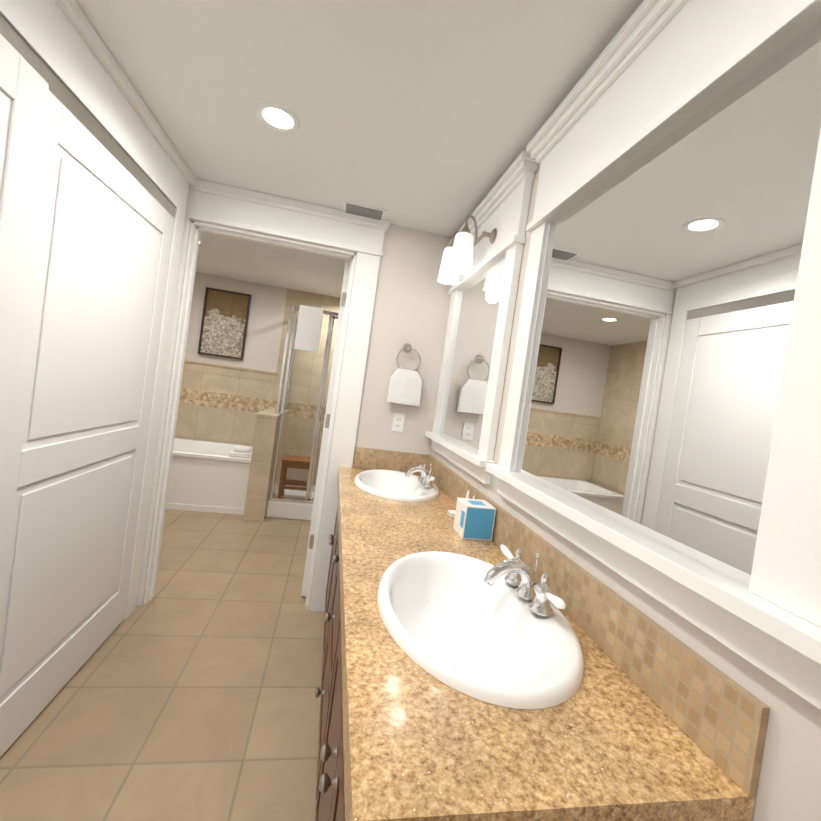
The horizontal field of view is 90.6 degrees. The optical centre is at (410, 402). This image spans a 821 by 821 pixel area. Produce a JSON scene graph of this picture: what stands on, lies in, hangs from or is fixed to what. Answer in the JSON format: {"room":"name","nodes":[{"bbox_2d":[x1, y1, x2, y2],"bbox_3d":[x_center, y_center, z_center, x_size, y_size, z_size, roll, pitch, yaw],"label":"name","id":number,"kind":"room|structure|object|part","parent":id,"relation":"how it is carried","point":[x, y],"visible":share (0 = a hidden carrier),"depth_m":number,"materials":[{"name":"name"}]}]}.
{"room":"bathroom","nodes":[
{"label":"bathroom","id":0,"kind":"room"},
{"bbox_2d":[0,509,324,820],"bbox_3d":[-1.370,1.252,1.922,3.156,0.100,6.010,8,1,-11],"label":"floor","id":1,"kind":"structure","parent":0,"point":[186,692],"depth_m":1.70,"materials":[{"name":"tile"}]},
{"bbox_2d":[166,438,252,514],"bbox_3d":[-2.402,0.727,4.256,1.518,0.562,0.778,8,1,-11],"label":"bathtub","id":2,"kind":"object","parent":1,"relation":"on","point":[209,476],"visible":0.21,"depth_m":3.97,"materials":[{"name":"white ceramic"}]},
{"bbox_2d":[228,446,251,458],"bbox_3d":[-1.688,0.495,4.073,0.220,0.096,0.160,8,1,-11],"label":"towel","id":3,"kind":"object","parent":2,"relation":"on","point":[241,452],"visible":0.79,"depth_m":4.03,"materials":[{"name":"white fabric"}]},
{"bbox_2d":[266,305,338,519],"bbox_3d":[-0.820,0.142,4.516,1.204,2.140,0.809,8,1,-11],"label":"shower","id":4,"kind":"object","parent":1,"relation":"on","point":[303,330],"visible":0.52,"depth_m":4.09,"materials":[{"name":"clear glass"}]},
{"bbox_2d":[277,455,313,497],"bbox_3d":[-1.242,0.836,4.426,0.344,0.454,0.292,8,1,-11],"label":"stool","id":5,"kind":"object","parent":4,"relation":"in","point":[291,461],"visible":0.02,"depth_m":4.30,"materials":[{"name":"brown wood"}]},
{"bbox_2d":[294,305,323,352],"bbox_3d":[-1.019,-0.734,4.085,0.232,0.441,0.072,8,1,-11],"label":"towel","id":6,"kind":"object","parent":4,"relation":"hanging from","point":[309,325],"depth_m":4.05,"materials":[{"name":"white fabric"}]},
{"bbox_2d":[315,463,758,820],"bbox_3d":[-0.044,0.930,1.558,0.588,0.911,2.081,8,1,-11],"label":"bathroom vanity","id":7,"kind":"object","parent":1,"relation":"on","point":[514,669],"depth_m":0.72,"materials":[{"name":"stone"}]},
{"bbox_2d":[354,469,439,517],"bbox_3d":[-0.085,0.518,2.203,0.460,0.181,0.620,8,1,-11],"label":"sink","id":8,"kind":"object","parent":7,"relation":"in","point":[377,484],"depth_m":2.27,"materials":[{"name":"white ceramic"}]},
{"bbox_2d":[404,463,434,487],"bbox_3d":[0.046,0.388,2.241,0.154,0.111,0.342,8,1,-11],"label":"faucet","id":9,"kind":"object","parent":7,"relation":"on","point":[426,478],"depth_m":2.23,"materials":[{"name":"silver metal"}]},
{"bbox_2d":[448,510,455,517],"bbox_3d":[0.185,0.485,1.762,0.036,0.020,0.050,8,1,-11],"label":"soap box","id":10,"kind":"object","parent":7,"relation":"on","point":[451,513],"visible":0.73,"depth_m":1.75,"materials":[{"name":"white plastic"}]},
{"bbox_2d":[453,497,495,540],"bbox_3d":[0.243,0.446,1.555,0.116,0.122,0.115,8,1,-11],"label":"tissue box","id":11,"kind":"object","parent":7,"relation":"on","point":[474,519],"visible":1,"depth_m":1.50,"materials":[{"name":"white cardboard"}]},
{"bbox_2d":[376,551,584,714],"bbox_3d":[0.138,0.574,0.994,0.460,0.181,0.620,8,1,-11],"label":"sink","id":12,"kind":"object","parent":7,"relation":"in","point":[451,642],"depth_m":0.96,"materials":[{"name":"white ceramic"}]},
{"bbox_2d":[483,544,565,616],"bbox_3d":[0.266,0.442,1.052,0.154,0.111,0.342,8,1,-11],"label":"faucet","id":13,"kind":"object","parent":7,"relation":"on","point":[513,573],"depth_m":1.04,"materials":[{"name":"silver metal"}]},
{"bbox_2d":[184,272,286,371],"bbox_3d":[-2.344,-0.947,4.649,1.702,1.000,0.100,8,1,-11],"label":"wall","id":14,"kind":"structure","parent":0,"point":[264,326],"depth_m":4.70,"materials":[{"name":"white paint"}]},
{"bbox_2d":[198,287,250,359],"bbox_3d":[-2.113,-0.889,4.620,0.477,0.750,0.045,8,1,-11],"label":"picture","id":15,"kind":"object","parent":14,"relation":"attached to","point":[224,322],"visible":0.92,"depth_m":4.62,"materials":[{"name":"brown"}]},
{"bbox_2d":[175,288,340,485],"bbox_3d":[-1.734,-0.139,4.799,3.156,2.440,0.100,8,1,-11],"label":"tiled wall","id":16,"kind":"structure","parent":0,"point":[220,404],"depth_m":4.75,"materials":[{"name":"beige tile"}]},
{"bbox_2d":[184,360,276,373],"bbox_3d":[-2.353,-0.444,4.613,1.602,0.022,0.012,8,1,-11],"label":"trim","id":17,"kind":"structure","parent":16,"relation":"attached to","point":[230,366],"depth_m":4.66,"materials":[{"name":"tile"}]},
{"bbox_2d":[243,407,288,521],"bbox_3d":[-1.524,0.608,4.343,0.203,1.035,0.937,8,1,-11],"label":"wall","id":18,"kind":"structure","parent":0,"point":[262,461],"depth_m":3.90,"materials":[{"name":"tile"}]},
{"bbox_2d":[142,219,452,609],"bbox_3d":[-1.340,-0.036,2.396,3.056,2.440,0.120,8,1,-11],"label":"wall","id":19,"kind":"structure","parent":0,"point":[412,301],"depth_m":2.55,"materials":[{"name":"white paint"}]},
{"bbox_2d":[137,179,389,611],"bbox_3d":[-0.862,0.029,2.462,1.147,2.438,0.171,8,1,-11],"label":"door frame","id":20,"kind":"structure","parent":19,"relation":"attached to","point":[244,209],"depth_m":2.41,"materials":[{"name":"white wood"}]},
{"bbox_2d":[301,261,350,596],"bbox_3d":[-0.522,0.177,3.058,0.202,2.190,0.885,8,1,2],"label":"door leaf","id":21,"kind":"structure","parent":19,"relation":"in","point":[326,425],"depth_m":2.63,"materials":[{"name":"white wood"}]},
{"bbox_2d":[391,413,404,431],"bbox_3d":[-0.077,0.129,2.571,0.072,0.116,0.008,8,1,-11],"label":"outlet","id":22,"kind":"object","parent":19,"relation":"attached to","point":[398,422],"visible":1,"depth_m":2.57,"materials":[{"name":"white plastic"}]},
{"bbox_2d":[387,343,421,405],"bbox_3d":[-0.024,-0.178,2.535,0.204,0.383,0.068,8,1,-11],"label":"towel ring","id":23,"kind":"object","parent":19,"relation":"attached to","point":[405,386],"visible":1,"depth_m":2.51,"materials":[{"name":"white fabric"}]},
{"bbox_2d":[387,368,421,405],"bbox_3d":[-0.033,-0.094,2.521,0.204,0.215,0.036,8,1,-11],"label":"towel","id":24,"kind":"object","parent":23,"relation":"hanging from","point":[405,386],"depth_m":2.51,"materials":[{"name":"white fabric"}]},
{"bbox_2d":[75,0,643,297],"bbox_3d":[-1.024,-1.264,1.871,3.156,0.100,6.010,8,1,-11],"label":"ceiling","id":25,"kind":"structure","parent":0,"point":[432,116],"depth_m":1.43,"materials":[{"name":"white paint"}]},
{"bbox_2d":[256,103,299,132],"bbox_3d":[-0.531,-1.137,1.631,0.170,0.006,0.170,8,1,-11],"label":"recessed light","id":26,"kind":"object","parent":25,"relation":"in","point":[276,117],"visible":1,"depth_m":1.62,"materials":[{"name":"white glass"}]},
{"bbox_2d":[343,200,386,219],"bbox_3d":[-0.273,-1.115,2.387,0.250,0.012,0.178,8,1,-11],"label":"ceiling vent","id":27,"kind":"object","parent":25,"relation":"in","point":[364,210],"visible":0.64,"depth_m":2.35,"materials":[{"name":"grey metal"}]},
{"bbox_2d":[431,163,820,820],"bbox_3d":[0.512,0.247,0.989,0.100,2.440,3.583,8,1,-11],"label":"wall","id":28,"kind":"structure","parent":0,"point":[789,783],"depth_m":0.60,"materials":[{"name":"white paint"}]},
{"bbox_2d":[425,151,538,483],"bbox_3d":[0.287,-0.338,2.083,0.078,1.306,1.024,8,1,-11],"label":"mirror","id":29,"kind":"object","parent":28,"relation":"attached to","point":[463,434],"visible":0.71,"depth_m":1.89,"materials":[{"name":"white mirror"}]},
{"bbox_2d":[437,215,496,284],"bbox_3d":[0.265,-0.782,2.096,0.166,0.275,0.516,8,1,-11],"label":"sconce","id":30,"kind":"object","parent":29,"relation":"attached to","point":[457,258],"visible":0.98,"depth_m":1.96,"materials":[{"name":"white glass"}]},
{"bbox_3d":[0.305,-0.220,2.092,0.008,0.875,0.731,8,1,-11],"label":"glass","id":31,"kind":"part","parent":29,"relation":"part of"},
{"bbox_2d":[485,0,820,709],"bbox_3d":[0.488,-0.288,0.997,0.078,1.306,1.127,8,1,-11],"label":"mirror","id":32,"kind":"object","parent":28,"relation":"attached to","point":[661,439],"visible":1,"depth_m":0.79,"materials":[{"name":"white mirror"}]},
{"bbox_3d":[-1.149,0.027,0.610,0.100,2.440,3.463,8,1,-11],"label":"wall","id":33,"kind":"structure","parent":0,"visible":0},
{"bbox_2d":[0,34,174,756],"bbox_3d":[-1.205,0.143,1.184,0.033,2.148,1.996,8,1,-11],"label":"closet door","id":34,"kind":"structure","parent":33,"relation":"in","point":[87,220],"depth_m":1.47,"materials":[{"name":"white wood"}]},
{"bbox_2d":[0,0,195,619],"bbox_3d":[-1.177,0.012,1.174,0.050,2.438,2.242,8,1,-11],"label":"trim","id":35,"kind":"structure","parent":33,"relation":"attached to","point":[59,46],"depth_m":1.50,"materials":[{"name":"white wood"}]}
]}

